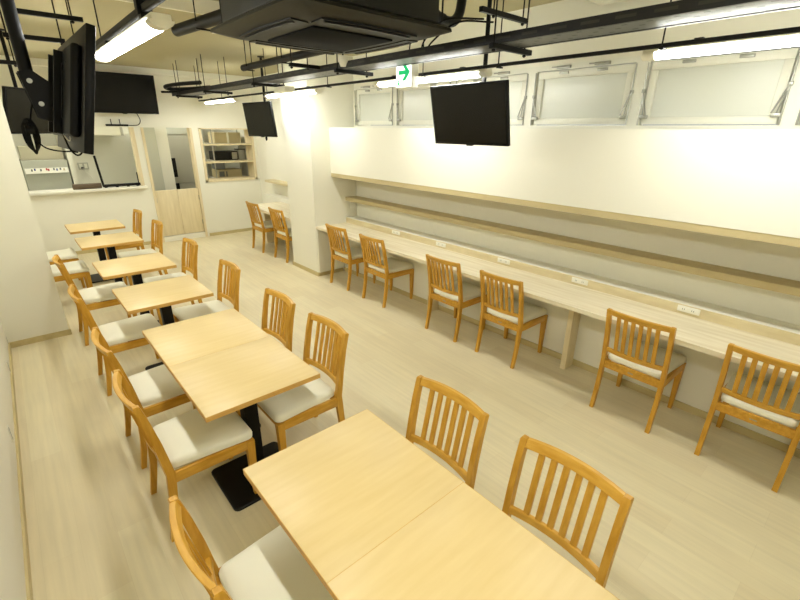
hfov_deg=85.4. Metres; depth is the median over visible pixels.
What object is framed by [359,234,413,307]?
dining chair
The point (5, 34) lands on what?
bar
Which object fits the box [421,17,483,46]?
cable
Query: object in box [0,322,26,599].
wall
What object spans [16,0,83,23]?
bar
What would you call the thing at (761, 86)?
window
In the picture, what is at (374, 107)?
window
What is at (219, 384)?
cafe table
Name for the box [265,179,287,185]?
wall shelf
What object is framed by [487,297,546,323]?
cushion
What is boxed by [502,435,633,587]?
dining chair
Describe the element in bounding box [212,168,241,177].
box
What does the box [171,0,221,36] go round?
insulated pipe
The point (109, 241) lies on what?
cafe table
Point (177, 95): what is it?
bar
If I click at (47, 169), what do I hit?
kitchen appliance
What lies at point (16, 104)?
television
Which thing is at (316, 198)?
wall pillar
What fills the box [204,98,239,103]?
lamp
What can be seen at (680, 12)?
ceiling track rail
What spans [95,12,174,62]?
lamp
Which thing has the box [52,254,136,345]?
dining chair
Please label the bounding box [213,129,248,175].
wall
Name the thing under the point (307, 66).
bar
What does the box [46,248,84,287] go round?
dining chair
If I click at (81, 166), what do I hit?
wall socket
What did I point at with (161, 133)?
wall
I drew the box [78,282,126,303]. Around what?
cushion
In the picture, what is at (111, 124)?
power strip
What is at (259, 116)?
television
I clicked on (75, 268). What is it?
cushion
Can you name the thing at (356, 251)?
cushion
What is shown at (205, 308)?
cushion
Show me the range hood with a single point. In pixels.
(97, 130)
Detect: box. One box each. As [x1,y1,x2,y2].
[207,132,240,142]
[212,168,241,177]
[274,52,294,92]
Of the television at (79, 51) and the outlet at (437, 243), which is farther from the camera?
the outlet at (437, 243)
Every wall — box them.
[0,64,263,251]
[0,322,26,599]
[11,129,215,188]
[55,127,137,184]
[154,128,176,189]
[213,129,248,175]
[251,73,290,227]
[329,127,799,237]
[343,238,799,448]
[353,0,799,324]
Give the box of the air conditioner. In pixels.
[210,0,451,53]
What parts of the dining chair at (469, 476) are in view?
leg, rail, rail, leg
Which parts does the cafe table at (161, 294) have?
plate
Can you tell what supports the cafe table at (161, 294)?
on the floor
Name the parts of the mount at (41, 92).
tilt arm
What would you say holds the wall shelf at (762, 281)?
attached to the wall at (777, 260)
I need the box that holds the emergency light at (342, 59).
[338,54,347,66]
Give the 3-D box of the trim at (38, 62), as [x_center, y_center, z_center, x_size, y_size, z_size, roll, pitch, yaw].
[-4.292,-3.564,6.704,4.160,0.085,0.180,-17,28,-38]
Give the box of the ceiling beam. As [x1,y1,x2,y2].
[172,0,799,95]
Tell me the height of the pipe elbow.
0.250 m
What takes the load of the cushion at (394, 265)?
on the dining chair at (387, 266)
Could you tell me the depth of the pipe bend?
6.40 m
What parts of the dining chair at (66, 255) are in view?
seat frame, leg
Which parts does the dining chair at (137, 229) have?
seat frame, leg, leg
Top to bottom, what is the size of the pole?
1.017 m
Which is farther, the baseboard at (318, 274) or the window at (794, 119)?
the baseboard at (318, 274)
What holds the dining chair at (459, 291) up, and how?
on the floor
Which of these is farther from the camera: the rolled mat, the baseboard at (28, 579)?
the rolled mat
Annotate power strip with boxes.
[105,119,127,125]
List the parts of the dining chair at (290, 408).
leg, seat frame, leg, rail, rail, leg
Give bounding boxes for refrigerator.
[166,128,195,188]
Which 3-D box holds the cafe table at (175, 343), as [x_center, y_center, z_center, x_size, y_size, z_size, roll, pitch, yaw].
[-1.245,0.547,2.899,0.597,0.720,0.597,-17,28,-38]
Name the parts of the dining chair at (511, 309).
leg, rail, rail, leg, seat frame, leg, leg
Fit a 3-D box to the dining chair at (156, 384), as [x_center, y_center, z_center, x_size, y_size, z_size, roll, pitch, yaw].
[-1.551,0.545,2.772,0.533,0.810,0.430,-18,28,-39]
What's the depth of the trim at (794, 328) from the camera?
3.59 m
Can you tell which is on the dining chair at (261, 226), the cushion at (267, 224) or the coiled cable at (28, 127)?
the cushion at (267, 224)
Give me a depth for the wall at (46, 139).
8.24 m
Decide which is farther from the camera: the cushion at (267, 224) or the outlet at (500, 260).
the cushion at (267, 224)
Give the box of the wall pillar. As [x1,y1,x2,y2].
[278,54,356,271]
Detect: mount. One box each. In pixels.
[0,0,62,133]
[257,56,265,101]
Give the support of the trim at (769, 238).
attached to the wall at (777, 260)
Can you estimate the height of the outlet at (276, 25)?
0.025 m
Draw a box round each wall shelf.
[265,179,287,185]
[345,196,799,296]
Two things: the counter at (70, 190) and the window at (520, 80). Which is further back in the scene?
the counter at (70, 190)
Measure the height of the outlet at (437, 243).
0.044 m
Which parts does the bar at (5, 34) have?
rod, rod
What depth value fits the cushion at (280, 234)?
6.74 m
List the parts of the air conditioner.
hanger rod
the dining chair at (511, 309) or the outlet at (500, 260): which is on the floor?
the dining chair at (511, 309)
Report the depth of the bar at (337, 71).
3.57 m
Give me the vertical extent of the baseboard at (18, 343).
0.055 m
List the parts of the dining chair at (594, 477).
leg, rail, rail, leg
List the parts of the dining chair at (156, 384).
rail, leg, leg, seat frame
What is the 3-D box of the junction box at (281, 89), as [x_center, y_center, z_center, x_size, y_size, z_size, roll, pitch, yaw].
[-1.267,-2.510,4.666,0.120,0.500,0.260,-17,28,-38]
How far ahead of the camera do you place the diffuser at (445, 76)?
3.45 m
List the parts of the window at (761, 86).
pane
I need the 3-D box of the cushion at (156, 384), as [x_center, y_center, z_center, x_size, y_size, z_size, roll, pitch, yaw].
[-1.506,0.515,2.804,0.411,0.056,0.428,-18,28,-39]
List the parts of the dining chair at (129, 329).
rail, leg, leg, seat frame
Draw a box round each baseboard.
[8,343,32,599]
[9,316,71,347]
[75,227,251,254]
[293,261,342,276]
[344,267,799,457]
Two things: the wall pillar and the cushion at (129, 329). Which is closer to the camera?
the cushion at (129, 329)
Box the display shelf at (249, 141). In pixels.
[198,128,257,181]
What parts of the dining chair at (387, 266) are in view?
leg, rail, rail, leg, seat frame, leg, leg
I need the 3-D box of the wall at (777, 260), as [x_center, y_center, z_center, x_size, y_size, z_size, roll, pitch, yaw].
[1.449,-1.008,3.924,0.120,2.920,6.146,-17,28,-38]
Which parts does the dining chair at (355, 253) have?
leg, rail, rail, leg, seat frame, leg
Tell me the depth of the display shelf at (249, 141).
8.39 m
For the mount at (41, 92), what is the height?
1.010 m
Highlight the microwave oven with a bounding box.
[209,150,237,160]
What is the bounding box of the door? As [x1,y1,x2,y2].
[140,127,207,242]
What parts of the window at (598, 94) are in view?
pane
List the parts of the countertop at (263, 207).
support panel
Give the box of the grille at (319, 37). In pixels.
[268,26,392,51]
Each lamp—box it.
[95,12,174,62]
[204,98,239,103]
[264,86,323,97]
[373,67,492,87]
[641,32,799,60]
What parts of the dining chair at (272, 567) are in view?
rail, leg, rail, seat frame, leg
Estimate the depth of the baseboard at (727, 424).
3.53 m
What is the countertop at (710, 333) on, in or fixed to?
on the floor
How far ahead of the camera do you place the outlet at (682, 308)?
3.13 m
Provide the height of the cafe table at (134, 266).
0.720 m
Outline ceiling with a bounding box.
[0,0,561,76]
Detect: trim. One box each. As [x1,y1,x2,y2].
[0,55,252,81]
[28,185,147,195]
[128,127,144,185]
[331,173,799,246]
[348,216,799,333]
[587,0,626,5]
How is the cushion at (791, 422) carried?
on the dining chair at (780, 404)
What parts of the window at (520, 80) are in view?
pane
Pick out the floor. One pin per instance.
(710, 525)
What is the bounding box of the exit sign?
[396,45,418,88]
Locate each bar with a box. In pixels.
[0,0,64,44]
[0,9,16,66]
[0,28,17,86]
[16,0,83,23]
[172,64,202,98]
[200,54,232,94]
[249,42,284,86]
[288,49,319,69]
[334,53,372,77]
[479,0,526,25]
[489,0,531,57]
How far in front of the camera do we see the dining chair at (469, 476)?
2.04 m
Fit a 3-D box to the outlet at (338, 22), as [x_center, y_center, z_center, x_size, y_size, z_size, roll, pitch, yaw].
[-0.155,-1.332,2.124,0.580,0.025,0.099,-17,28,-38]
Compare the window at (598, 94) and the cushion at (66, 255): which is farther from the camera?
the cushion at (66, 255)
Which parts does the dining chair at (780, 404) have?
leg, leg, seat frame, rail, rail, leg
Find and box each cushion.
[46,248,77,261]
[50,260,88,275]
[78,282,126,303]
[98,313,160,344]
[117,249,156,257]
[128,364,184,405]
[143,272,185,282]
[153,409,251,467]
[173,300,229,320]
[219,525,333,599]
[255,220,283,228]
[257,378,333,422]
[277,228,291,236]
[335,246,374,258]
[368,258,412,272]
[434,280,486,300]
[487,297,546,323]
[608,338,685,377]
[721,373,799,426]
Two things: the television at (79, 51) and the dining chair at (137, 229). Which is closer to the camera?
the television at (79, 51)
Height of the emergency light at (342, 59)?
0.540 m
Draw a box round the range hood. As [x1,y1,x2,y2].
[94,127,123,135]
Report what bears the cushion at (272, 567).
on the dining chair at (272, 567)
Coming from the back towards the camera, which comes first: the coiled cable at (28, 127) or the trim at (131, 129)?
the trim at (131, 129)
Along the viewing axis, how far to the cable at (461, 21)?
2.87 m
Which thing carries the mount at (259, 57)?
attached to the ceiling
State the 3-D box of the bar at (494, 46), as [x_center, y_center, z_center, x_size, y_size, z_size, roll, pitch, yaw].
[0.648,-1.689,2.420,0.380,0.570,0.028,-17,28,-38]
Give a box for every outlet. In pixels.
[239,17,307,39]
[249,40,342,53]
[311,17,416,39]
[345,40,417,53]
[436,241,445,246]
[497,257,509,264]
[571,277,587,285]
[677,305,700,315]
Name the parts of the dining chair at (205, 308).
leg, rail, rail, leg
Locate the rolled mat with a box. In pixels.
[72,183,101,189]
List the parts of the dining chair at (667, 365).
leg, leg, rail, rail, seat frame, leg, leg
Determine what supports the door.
in the wall at (224, 204)
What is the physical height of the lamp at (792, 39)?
0.083 m
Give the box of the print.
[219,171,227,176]
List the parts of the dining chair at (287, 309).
leg, rail, rail, leg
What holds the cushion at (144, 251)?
on the dining chair at (158, 243)
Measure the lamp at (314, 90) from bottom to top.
0.083 m
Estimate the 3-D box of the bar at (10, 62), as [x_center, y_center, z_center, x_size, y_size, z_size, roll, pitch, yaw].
[-3.103,-2.018,3.280,0.300,0.440,0.028,-17,28,-38]
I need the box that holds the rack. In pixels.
[201,129,246,177]
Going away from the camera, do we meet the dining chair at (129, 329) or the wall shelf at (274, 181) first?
the dining chair at (129, 329)
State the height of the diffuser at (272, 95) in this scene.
0.026 m
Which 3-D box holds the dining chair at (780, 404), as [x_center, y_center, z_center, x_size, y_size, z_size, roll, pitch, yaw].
[2.212,0.633,2.651,0.533,0.810,0.430,-17,28,-38]
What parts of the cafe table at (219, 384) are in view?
plate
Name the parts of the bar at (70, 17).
rod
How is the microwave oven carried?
on the rack
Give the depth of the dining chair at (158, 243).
5.59 m
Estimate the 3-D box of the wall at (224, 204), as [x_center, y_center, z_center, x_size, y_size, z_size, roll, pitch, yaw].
[-4.404,-2.338,7.306,4.160,2.810,0.120,-17,28,-38]
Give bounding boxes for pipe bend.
[161,60,209,92]
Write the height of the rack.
1.950 m
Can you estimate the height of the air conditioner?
0.533 m
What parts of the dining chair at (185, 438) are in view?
rail, leg, rail, leg, seat frame, leg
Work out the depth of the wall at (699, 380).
3.67 m
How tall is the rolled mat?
0.084 m
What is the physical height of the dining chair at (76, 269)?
0.810 m
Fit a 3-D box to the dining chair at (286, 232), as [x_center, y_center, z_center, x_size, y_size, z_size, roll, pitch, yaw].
[-1.732,-1.059,6.858,0.533,0.810,0.430,-17,28,-38]
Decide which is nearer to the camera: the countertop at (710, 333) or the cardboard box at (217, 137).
the countertop at (710, 333)
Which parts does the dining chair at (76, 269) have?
seat frame, leg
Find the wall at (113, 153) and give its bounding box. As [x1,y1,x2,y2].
[55,127,137,184]
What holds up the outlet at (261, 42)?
attached to the air conditioner
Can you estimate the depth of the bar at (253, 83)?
4.67 m
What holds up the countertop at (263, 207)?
on the floor
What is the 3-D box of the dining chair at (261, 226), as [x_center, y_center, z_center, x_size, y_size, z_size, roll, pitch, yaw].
[-2.268,-1.271,7.385,0.533,0.810,0.430,-17,28,-38]
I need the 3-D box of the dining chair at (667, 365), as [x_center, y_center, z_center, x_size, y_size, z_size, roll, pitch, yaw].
[1.741,0.440,3.131,0.533,0.810,0.430,-17,28,-38]
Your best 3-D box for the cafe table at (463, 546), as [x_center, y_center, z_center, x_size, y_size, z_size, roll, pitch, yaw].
[0.205,1.167,1.358,0.597,0.720,0.597,-17,28,-38]
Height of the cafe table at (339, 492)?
0.720 m
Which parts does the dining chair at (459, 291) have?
leg, rail, rail, seat frame, leg, leg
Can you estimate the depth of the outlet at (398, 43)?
2.55 m
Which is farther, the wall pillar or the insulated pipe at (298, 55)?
the wall pillar
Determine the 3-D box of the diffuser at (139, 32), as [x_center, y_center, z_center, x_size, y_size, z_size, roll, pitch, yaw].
[-1.335,-1.236,2.110,0.088,0.026,1.180,-17,28,-38]
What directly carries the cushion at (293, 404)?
on the dining chair at (290, 408)
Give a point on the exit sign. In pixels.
(407, 75)
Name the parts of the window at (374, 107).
pane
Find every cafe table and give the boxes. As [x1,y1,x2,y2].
[65,219,126,282]
[74,231,143,300]
[92,252,176,341]
[112,275,213,369]
[142,308,269,427]
[168,336,320,510]
[243,409,462,588]
[326,482,618,599]
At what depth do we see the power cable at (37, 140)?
1.74 m
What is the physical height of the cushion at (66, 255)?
0.056 m
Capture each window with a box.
[353,85,394,127]
[395,80,453,127]
[454,67,532,128]
[527,56,643,128]
[631,46,799,129]
[786,85,799,129]
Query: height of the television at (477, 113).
0.433 m
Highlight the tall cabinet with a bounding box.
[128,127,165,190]
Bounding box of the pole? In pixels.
[482,0,491,81]
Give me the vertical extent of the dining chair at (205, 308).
0.810 m
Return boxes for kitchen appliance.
[17,145,71,190]
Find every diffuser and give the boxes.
[95,22,161,60]
[205,99,234,103]
[267,91,315,97]
[378,73,478,86]
[654,38,799,59]
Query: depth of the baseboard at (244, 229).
8.40 m
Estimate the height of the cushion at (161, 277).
0.056 m
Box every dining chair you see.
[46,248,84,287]
[50,260,96,302]
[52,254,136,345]
[67,284,160,395]
[91,327,195,468]
[104,209,144,259]
[112,369,256,541]
[117,219,167,285]
[143,238,202,325]
[167,495,333,599]
[173,259,240,321]
[237,288,295,416]
[245,201,286,252]
[257,312,348,450]
[268,207,291,262]
[325,223,375,290]
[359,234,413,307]
[406,375,488,488]
[425,254,486,341]
[475,270,547,368]
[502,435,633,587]
[589,308,685,433]
[694,343,799,492]
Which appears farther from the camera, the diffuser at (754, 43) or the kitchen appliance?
the kitchen appliance
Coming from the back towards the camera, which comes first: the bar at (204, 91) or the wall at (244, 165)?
the wall at (244, 165)
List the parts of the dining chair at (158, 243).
leg, leg, rail, leg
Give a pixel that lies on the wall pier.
(30, 302)
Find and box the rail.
[65,0,164,49]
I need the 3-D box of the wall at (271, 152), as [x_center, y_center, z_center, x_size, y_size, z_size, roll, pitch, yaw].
[-1.852,-2.434,7.622,0.120,2.810,2.740,-17,28,-38]
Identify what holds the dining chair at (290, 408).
on the floor
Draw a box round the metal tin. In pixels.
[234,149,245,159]
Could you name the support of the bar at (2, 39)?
attached to the ceiling
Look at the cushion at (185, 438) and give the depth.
2.26 m
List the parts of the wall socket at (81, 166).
plate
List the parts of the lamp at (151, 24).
hanger rod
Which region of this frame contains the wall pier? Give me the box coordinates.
[0,98,68,342]
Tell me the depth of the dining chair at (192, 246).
4.69 m
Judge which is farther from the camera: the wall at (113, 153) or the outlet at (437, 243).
the wall at (113, 153)
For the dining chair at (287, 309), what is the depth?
3.21 m
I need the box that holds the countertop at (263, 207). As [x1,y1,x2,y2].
[246,202,290,242]
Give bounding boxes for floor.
[11,230,799,599]
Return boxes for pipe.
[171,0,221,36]
[198,0,799,101]
[240,40,333,70]
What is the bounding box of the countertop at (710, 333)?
[316,217,799,381]
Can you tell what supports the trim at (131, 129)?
attached to the wall at (224, 204)
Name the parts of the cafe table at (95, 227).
plate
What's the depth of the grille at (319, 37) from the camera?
2.31 m
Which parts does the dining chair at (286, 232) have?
leg, rail, seat frame, leg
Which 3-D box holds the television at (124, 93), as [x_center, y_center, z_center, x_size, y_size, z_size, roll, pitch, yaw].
[-4.258,-3.150,6.623,0.970,0.567,0.110,-17,28,-38]
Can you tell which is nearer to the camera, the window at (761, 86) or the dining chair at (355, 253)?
the window at (761, 86)
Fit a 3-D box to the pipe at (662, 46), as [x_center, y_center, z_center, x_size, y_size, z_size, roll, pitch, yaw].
[-0.336,-2.225,3.796,0.046,0.597,8.800,-17,28,-38]
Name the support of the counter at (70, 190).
attached to the wall at (224, 204)
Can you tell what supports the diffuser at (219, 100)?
attached to the lamp at (226, 99)
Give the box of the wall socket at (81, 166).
[77,162,92,178]
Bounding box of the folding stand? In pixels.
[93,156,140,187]
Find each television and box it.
[2,86,51,133]
[51,23,95,154]
[95,71,158,113]
[242,101,277,136]
[430,80,509,145]
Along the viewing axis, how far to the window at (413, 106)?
4.96 m
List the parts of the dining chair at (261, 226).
leg, leg, seat frame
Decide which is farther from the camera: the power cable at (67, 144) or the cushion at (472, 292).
the cushion at (472, 292)
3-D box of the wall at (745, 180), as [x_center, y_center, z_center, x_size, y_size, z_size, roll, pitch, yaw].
[1.252,-1.149,3.682,0.410,0.565,6.146,-17,28,-38]
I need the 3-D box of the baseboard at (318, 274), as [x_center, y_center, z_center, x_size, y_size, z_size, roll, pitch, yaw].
[-1.236,-0.510,6.505,0.422,0.055,0.738,-17,28,-38]
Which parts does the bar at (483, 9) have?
rod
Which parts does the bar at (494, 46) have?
rod, rod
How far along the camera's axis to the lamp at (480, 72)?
3.39 m
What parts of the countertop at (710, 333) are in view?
panel, support panel, support panel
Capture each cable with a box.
[21,102,40,153]
[37,140,72,151]
[50,104,82,155]
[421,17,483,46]
[428,20,493,45]
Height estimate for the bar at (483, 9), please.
0.350 m
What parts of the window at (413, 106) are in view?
pane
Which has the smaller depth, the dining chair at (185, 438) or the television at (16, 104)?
the dining chair at (185, 438)
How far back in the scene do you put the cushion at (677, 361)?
3.08 m
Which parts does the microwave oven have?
oven door, control panel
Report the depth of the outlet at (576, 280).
3.71 m
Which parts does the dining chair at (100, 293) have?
rail, leg, leg, seat frame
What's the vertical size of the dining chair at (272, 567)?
0.810 m
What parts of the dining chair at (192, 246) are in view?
leg, rail, leg, rail, leg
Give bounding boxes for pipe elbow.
[439,0,466,27]

